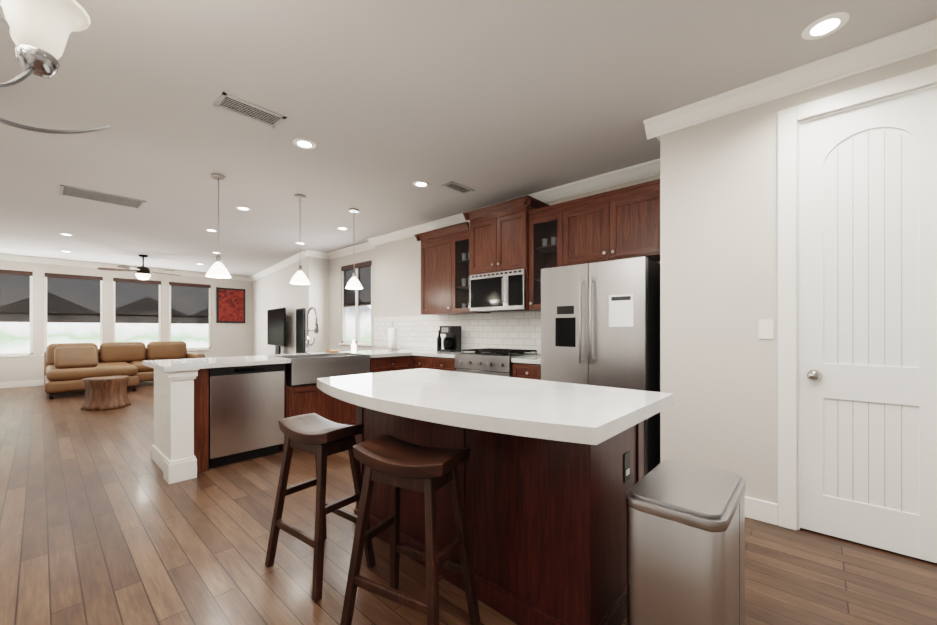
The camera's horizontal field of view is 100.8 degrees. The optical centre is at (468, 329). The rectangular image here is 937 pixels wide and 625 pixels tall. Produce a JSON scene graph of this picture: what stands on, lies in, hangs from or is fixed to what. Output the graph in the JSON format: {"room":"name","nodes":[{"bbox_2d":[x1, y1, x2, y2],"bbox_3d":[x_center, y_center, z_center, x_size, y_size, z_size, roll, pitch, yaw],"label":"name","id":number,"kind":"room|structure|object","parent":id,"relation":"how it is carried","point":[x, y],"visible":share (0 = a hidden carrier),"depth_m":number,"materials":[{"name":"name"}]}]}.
{"room":"kitchen","nodes":[
{"label":"kitchen","id":0,"kind":"room"},
{"bbox_2d":[0,381,936,624],"bbox_3d":[-2.224,1.230,4.483,15.900,0.060,5.600,0,0,42],"label":"floor","id":1,"kind":"structure","parent":0,"point":[103,521],"depth_m":2.07,"materials":[{"name":"brown wood"}]},
{"bbox_2d":[80,376,131,410],"bbox_3d":[-5.529,0.971,5.929,0.557,0.460,0.575,0,0,42],"label":"table","id":2,"kind":"object","parent":1,"relation":"on","point":[105,393],"visible":1,"depth_m":5.79,"materials":[{"name":"brown wood"}]},
{"bbox_2d":[44,341,205,398],"bbox_3d":[-7.098,0.741,8.196,1.990,0.920,2.530,0,0,42],"label":"sofa","id":3,"kind":"object","parent":1,"relation":"on","point":[68,367],"visible":0.83,"depth_m":7.51,"materials":[{"name":"brown leather"}]},
{"bbox_2d":[209,364,283,467],"bbox_3d":[-2.237,0.767,3.740,0.698,0.866,0.614,0,0,42],"label":"dishwasher","id":4,"kind":"object","parent":1,"relation":"on","point":[246,408],"visible":0.88,"depth_m":3.48,"materials":[{"name":"grey metal"}]},
{"bbox_2d":[279,376,355,451],"bbox_3d":[-1.689,0.880,4.374,0.720,0.640,1.005,0,0,42],"label":"base cabinet","id":5,"kind":"object","parent":1,"relation":"on","point":[301,399],"depth_m":3.97,"materials":[{"name":"brown wood"}]},
{"bbox_2d":[143,356,290,371],"bbox_3d":[-2.325,0.308,3.631,0.915,0.040,1.000,0,0,42],"label":"countertop","id":6,"kind":"structure","parent":5,"relation":"on","point":[193,365],"depth_m":3.45,"materials":[{"name":"white stone"}]},
{"bbox_2d":[305,307,318,353],"bbox_3d":[-1.772,0.012,4.451,0.279,0.550,0.123,0,0,42],"label":"faucet","id":7,"kind":"object","parent":6,"relation":"on","point":[316,331],"visible":1,"depth_m":4.48,"materials":[{"name":"silver metal"}]},
{"bbox_2d":[271,353,369,384],"bbox_3d":[-1.609,0.415,4.258,0.515,0.260,0.884,0,0,42],"label":"sink","id":8,"kind":"object","parent":6,"relation":"in","point":[305,369],"visible":0.79,"depth_m":4.04,"materials":[{"name":"silver metal"}]},
{"bbox_2d":[265,413,375,601],"bbox_3d":[-0.752,0.834,1.966,0.452,0.737,0.337,0,0,36],"label":"stool","id":9,"kind":"object","parent":1,"relation":"on","point":[320,438],"visible":0.96,"depth_m":1.91,"materials":[{"name":"brown wood"}]},
{"bbox_2d":[370,356,410,372],"bbox_3d":[-1.186,0.764,4.893,0.770,0.872,0.720,0,0,42],"label":"base cabinet","id":10,"kind":"object","parent":1,"relation":"on","point":[377,363],"depth_m":4.66,"materials":[{"name":"brown wood"}]},
{"bbox_2d":[339,348,439,355],"bbox_3d":[-1.011,0.308,5.158,0.815,0.040,1.248,0,0,42],"label":"countertop","id":11,"kind":"structure","parent":10,"relation":"on","point":[407,351],"depth_m":4.85,"materials":[{"name":"white stone"}]},
{"bbox_2d":[326,350,338,352],"bbox_3d":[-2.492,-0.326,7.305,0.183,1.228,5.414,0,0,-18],"label":"sponge","id":12,"kind":"object","parent":11,"relation":"on","point":[332,351],"visible":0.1,"depth_m":4.76,"materials":[{"name":"beige"}]},
{"bbox_2d":[351,337,355,352],"bbox_3d":[-1.380,0.190,4.664,0.070,0.195,0.060,0,0,42],"label":"soap bottle","id":13,"kind":"object","parent":11,"relation":"on","point":[353,347],"visible":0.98,"depth_m":4.65,"materials":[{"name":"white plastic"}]},
{"bbox_2d":[387,322,398,349],"bbox_3d":[-1.051,0.095,5.378,0.170,0.384,0.170,0,0,42],"label":"paper towel","id":14,"kind":"object","parent":11,"relation":"on","point":[392,338],"visible":1,"depth_m":5.33,"materials":[{"name":"white paper"}]},
{"bbox_2d":[411,352,470,355],"bbox_3d":[-0.222,0.308,4.863,0.762,0.040,0.628,0,0,42],"label":"countertop","id":15,"kind":"structure","parent":10,"relation":"on","point":[412,353],"depth_m":4.74,"materials":[{"name":"white stone"}]},
{"bbox_2d":[437,330,441,350],"bbox_3d":[-0.388,0.150,5.143,0.062,0.275,0.064,0,0,42],"label":"oil bottle","id":16,"kind":"object","parent":15,"relation":"on","point":[439,342],"visible":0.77,"depth_m":5.12,"materials":[{"name":"black glass"}]},
{"bbox_2d":[440,326,460,351],"bbox_3d":[-0.236,0.122,4.998,0.200,0.330,0.210,0,0,42],"label":"coffee maker","id":17,"kind":"object","parent":15,"relation":"on","point":[452,341],"visible":1,"depth_m":4.94,"materials":[{"name":"black plastic"}]},
{"bbox_2d":[340,434,479,624],"bbox_3d":[-0.228,0.833,1.547,0.452,0.737,0.337,0,0,28],"label":"stool","id":18,"kind":"object","parent":1,"relation":"on","point":[395,464],"visible":1,"depth_m":1.51,"materials":[{"name":"brown wood"}]},
{"bbox_2d":[411,356,455,370],"bbox_3d":[-0.253,0.764,4.857,0.802,0.872,0.678,0,0,42],"label":"base cabinet","id":19,"kind":"object","parent":1,"relation":"on","point":[447,363],"depth_m":4.62,"materials":[{"name":"brown wood"}]},
{"bbox_2d":[455,348,540,376],"bbox_3d":[0.320,0.715,4.315,0.756,0.970,0.698,0,0,42],"label":"range","id":20,"kind":"object","parent":1,"relation":"on","point":[493,361],"visible":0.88,"depth_m":4.11,"materials":[{"name":"grey metal"}]},
{"bbox_2d":[354,408,643,624],"bbox_3d":[0.057,0.770,2.105,1.547,0.859,0.582,0,0,42],"label":"kitchen island","id":21,"kind":"object","parent":1,"relation":"on","point":[550,474],"depth_m":1.60,"materials":[{"name":"brown wood"}]},
{"bbox_2d":[317,368,672,459],"bbox_3d":[-0.036,0.313,1.949,1.704,0.052,0.964,0,0,42],"label":"island countertop","id":22,"kind":"structure","parent":21,"relation":"on","point":[555,418],"depth_m":1.56,"materials":[{"name":"white stone"}]},
{"bbox_2d":[511,360,540,379],"bbox_3d":[0.781,0.764,3.963,0.380,0.872,0.618,0,0,42],"label":"base cabinet","id":23,"kind":"object","parent":1,"relation":"on","point":[521,368],"depth_m":3.75,"materials":[{"name":"brown wood"}]},
{"bbox_2d":[511,356,540,363],"bbox_3d":[0.776,0.308,3.960,0.377,0.040,0.628,0,0,42],"label":"countertop","id":24,"kind":"structure","parent":23,"relation":"on","point":[534,359],"depth_m":3.82,"materials":[{"name":"white stone"}]},
{"bbox_2d":[541,255,659,475],"bbox_3d":[1.212,0.320,3.445,0.900,1.760,0.792,0,0,42],"label":"fridge","id":25,"kind":"object","parent":1,"relation":"on","point":[600,323],"visible":0.69,"depth_m":3.12,"materials":[{"name":"grey metal"}]},
{"bbox_2d":[626,460,745,624],"bbox_3d":[0.792,0.872,1.365,0.323,0.655,0.486,0,0,42],"label":"trash can","id":26,"kind":"object","parent":1,"relation":"on","point":[685,543],"visible":1,"depth_m":1.22,"materials":[{"name":"silver metal"}]},
{"bbox_3d":[-4.369,0.911,8.635,1.740,0.580,0.667,0,0,42],"label":"media console","id":27,"kind":"object","parent":1,"relation":"on","visible":0},
{"bbox_2d":[267,307,285,353],"bbox_3d":[-4.304,0.081,8.664,1.411,1.079,0.320,0,0,42],"label":"screen","id":28,"kind":"object","parent":27,"relation":"on","point":[276,327],"visible":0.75,"depth_m":8.55,"materials":[{"name":"black plastic"}]},
{"bbox_2d":[0,50,936,503],"bbox_3d":[-2.220,-0.160,4.413,15.600,2.720,5.300,0,0,42],"label":"wall","id":29,"kind":"structure","parent":0,"point":[718,256],"depth_m":2.66,"materials":[{"name":"paint"}]},
{"bbox_2d":[0,269,34,356],"bbox_3d":[-9.431,-0.324,7.960,0.114,1.781,0.710,0,0,42],"label":"window","id":30,"kind":"structure","parent":29,"relation":"in","point":[16,313],"depth_m":8.04,"materials":[{"name":"white"}]},
{"bbox_2d":[42,273,102,355],"bbox_3d":[-8.800,-0.324,8.657,0.114,1.781,0.990,0,0,42],"label":"window","id":31,"kind":"structure","parent":29,"relation":"in","point":[73,308],"depth_m":8.65,"materials":[{"name":"white"}]},
{"bbox_2d":[113,278,160,346],"bbox_3d":[-8.076,-0.324,9.458,0.114,1.781,0.970,0,0,42],"label":"window","id":32,"kind":"structure","parent":29,"relation":"in","point":[136,310],"depth_m":9.46,"materials":[{"name":"white"}]},
{"bbox_2d":[169,282,212,350],"bbox_3d":[-7.359,-0.324,10.252,0.114,1.781,0.990,0,0,42],"label":"window","id":33,"kind":"structure","parent":29,"relation":"in","point":[190,315],"depth_m":10.28,"materials":[{"name":"white"}]},
{"bbox_2d":[216,287,244,322],"bbox_3d":[-6.689,-0.668,10.921,0.035,0.980,0.720,0,0,42],"label":"picture","id":34,"kind":"object","parent":29,"relation":"attached to","point":[230,305],"visible":1,"depth_m":10.89,"materials":[{"name":"red paper"}]},
{"bbox_2d":[296,308,304,353],"bbox_3d":[-3.394,0.081,7.814,0.031,1.000,0.500,0,0,-40],"label":"mirror panel","id":35,"kind":"object","parent":29,"relation":"attached to","point":[300,330],"visible":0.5,"depth_m":7.75,"materials":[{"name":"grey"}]},
{"bbox_2d":[339,260,372,345],"bbox_3d":[-2.072,-0.460,7.187,1.100,1.511,0.114,0,0,42],"label":"nook window","id":36,"kind":"structure","parent":29,"relation":"in","point":[357,313],"depth_m":7.18,"materials":[{"name":"white"}]},
{"bbox_2d":[0,379,777,524],"bbox_3d":[-2.255,1.135,4.376,15.402,0.130,5.000,0,0,42],"label":"baseboard","id":37,"kind":"structure","parent":29,"relation":"attached to","point":[761,510],"depth_m":2.44,"materials":[{"name":"white wood"}]},
{"bbox_2d":[418,231,473,314],"bbox_3d":[-0.300,-0.700,5.143,0.650,1.000,0.318,0,0,42],"label":"upper cabinet","id":38,"kind":"object","parent":29,"relation":"attached to","point":[445,259],"depth_m":4.98,"materials":[{"name":"brown wood"}]},
{"bbox_2d":[374,311,540,353],"bbox_3d":[-0.222,0.019,5.296,3.660,0.538,0.010,0,0,42],"label":"tile backsplash","id":39,"kind":"structure","parent":29,"relation":"attached to","point":[513,330],"depth_m":5.04,"materials":[{"name":"white tile"}]},
{"bbox_2d":[0,19,936,280],"bbox_3d":[-2.259,-1.465,4.381,15.412,0.110,5.000,0,0,42],"label":"crown molding","id":40,"kind":"structure","parent":29,"relation":"attached to","point":[917,40],"depth_m":2.57,"materials":[{"name":"white"}]},
{"bbox_2d":[470,203,545,274],"bbox_3d":[0.435,-0.963,4.437,0.788,0.655,0.378,0,0,42],"label":"upper cabinet","id":41,"kind":"object","parent":29,"relation":"attached to","point":[514,238],"depth_m":4.21,"materials":[{"name":"brown wood"}]},
{"bbox_2d":[470,269,529,311],"bbox_3d":[0.410,-0.422,4.415,0.756,0.420,0.440,0,0,42],"label":"microwave","id":42,"kind":"object","parent":41,"relation":"attached to","point":[503,291],"visible":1,"depth_m":4.26,"materials":[{"name":"grey metal"}]},
{"bbox_2d":[562,179,659,265],"bbox_3d":[1.382,-0.930,3.608,0.935,0.620,0.338,0,0,42],"label":"upper cabinet","id":43,"kind":"object","parent":29,"relation":"attached to","point":[621,223],"depth_m":3.46,"materials":[{"name":"brown wood"}]},
{"bbox_2d":[758,319,773,338],"bbox_3d":[1.851,-0.001,2.411,0.075,0.120,0.008,0,0,42],"label":"switch plate","id":44,"kind":"object","parent":29,"relation":"attached to","point":[765,329],"visible":1,"depth_m":2.41,"materials":[{"name":"white plastic"}]},
{"bbox_2d":[777,64,936,530],"bbox_3d":[2.226,-0.066,2.159,0.780,2.530,0.160,0,0,42],"label":"door frame","id":45,"kind":"structure","parent":29,"relation":"attached to","point":[788,238],"depth_m":2.31,"materials":[{"name":"white wood"}]},
{"bbox_2d":[800,87,936,562],"bbox_3d":[2.191,-0.021,2.112,0.587,2.416,0.120,0,0,42],"label":"pantry door","id":46,"kind":"structure","parent":29,"relation":"in","point":[868,325],"depth_m":2.13,"materials":[{"name":"white wood"}]},
{"bbox_2d":[0,0,936,276],"bbox_3d":[-2.224,-1.560,4.484,15.900,0.080,5.600,0,0,42],"label":"ceiling","id":47,"kind":"structure","parent":0,"point":[382,104],"depth_m":2.62,"materials":[{"name":"paint"}]},
{"bbox_2d":[0,0,110,133],"bbox_3d":[-1.351,-1.022,0.970,0.697,0.998,0.675,0,0,42],"label":"chandelier","id":48,"kind":"object","parent":47,"relation":"hanging from","point":[40,31],"visible":1,"depth_m":1.11,"materials":[{"name":"white glass"}]},
{"bbox_2d":[59,185,145,208],"bbox_3d":[-4.206,-1.516,4.470,0.420,0.008,0.700,0,0,42],"label":"ceiling vent","id":49,"kind":"object","parent":47,"relation":"in","point":[69,191],"visible":0.98,"depth_m":4.46,"materials":[{"name":"grey metal"}]},
{"bbox_2d":[97,255,180,279],"bbox_3d":[-6.693,-1.269,7.963,1.284,0.500,1.331,0,0,42],"label":"ceiling fan","id":50,"kind":"object","parent":47,"relation":"hanging from","point":[142,272],"visible":1,"depth_m":7.83,"materials":[{"name":"brown metal"}]},
{"bbox_2d":[205,229,217,231],"bbox_3d":[-3.940,-1.518,5.941,0.180,0.004,0.180,0,0,42],"label":"recessed light","id":51,"kind":"object","parent":47,"relation":"in","point":[212,230],"visible":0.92,"depth_m":5.94,"materials":[{"name":"white"}]},
{"bbox_2d":[206,174,230,277],"bbox_3d":[-2.475,-1.020,3.834,0.216,1.000,0.216,0,0,42],"label":"pendant light","id":52,"kind":"object","parent":47,"relation":"hanging from","point":[217,269],"visible":1,"depth_m":3.81,"materials":[{"name":"white glass"}]},
{"bbox_2d":[235,206,251,210],"bbox_3d":[-2.831,-1.518,4.872,0.180,0.004,0.180,0,0,42],"label":"recessed light","id":53,"kind":"object","parent":47,"relation":"in","point":[242,208],"visible":1,"depth_m":4.86,"materials":[{"name":"white"}]},
{"bbox_2d":[213,92,286,127],"bbox_3d":[-1.515,-1.516,2.697,0.210,0.008,0.400,0,0,42],"label":"ceiling vent","id":54,"kind":"object","parent":47,"relation":"in","point":[241,107],"visible":1,"depth_m":2.69,"materials":[{"name":"grey metal"}]},
{"bbox_2d":[290,194,309,284],"bbox_3d":[-1.916,-1.020,4.408,0.216,1.000,0.216,0,0,42],"label":"pendant light","id":55,"kind":"object","parent":47,"relation":"hanging from","point":[299,277],"visible":1,"depth_m":4.38,"materials":[{"name":"white glass"}]},
{"bbox_2d":[293,139,315,148],"bbox_3d":[-1.344,-1.518,3.176,0.180,0.004,0.180,0,0,42],"label":"recessed light","id":56,"kind":"object","parent":47,"relation":"in","point":[304,143],"visible":1,"depth_m":3.16,"materials":[{"name":"white"}]},
{"bbox_2d":[337,227,348,229],"bbox_3d":[-1.895,-1.518,5.832,0.180,0.004,0.180,0,0,42],"label":"recessed light","id":57,"kind":"object","parent":47,"relation":"in","point":[342,228],"visible":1,"depth_m":5.82,"materials":[{"name":"white"}]},
{"bbox_2d":[345,208,362,288],"bbox_3d":[-1.453,-1.020,4.919,0.216,1.000,0.216,0,0,42],"label":"pendant light","id":58,"kind":"object","parent":47,"relation":"hanging from","point":[353,282],"visible":1,"depth_m":4.87,"materials":[{"name":"white glass"}]},
{"bbox_2d":[412,181,429,186],"bbox_3d":[-0.496,-1.518,4.054,0.180,0.004,0.180,0,0,42],"label":"recessed light","id":59,"kind":"object","parent":47,"relation":"in","point":[421,184],"visible":1,"depth_m":4.05,"materials":[{"name":"white plastic"}]},
{"bbox_2d":[441,181,474,193],"bbox_3d":[-0.108,-1.516,4.155,0.160,0.008,0.350,0,0,42],"label":"ceiling vent","id":60,"kind":"object","parent":47,"relation":"in","point":[457,187],"visible":0.98,"depth_m":4.15,"materials":[{"name":"grey metal"}]},
{"bbox_2d":[801,12,849,39],"bbox_3d":[1.790,-1.519,1.946,0.180,0.004,0.180,0,0,42],"label":"recessed light","id":61,"kind":"object","parent":47,"relation":"in","point":[822,27],"visible":1,"depth_m":1.94,"materials":[{"name":"white plastic"}]}
]}

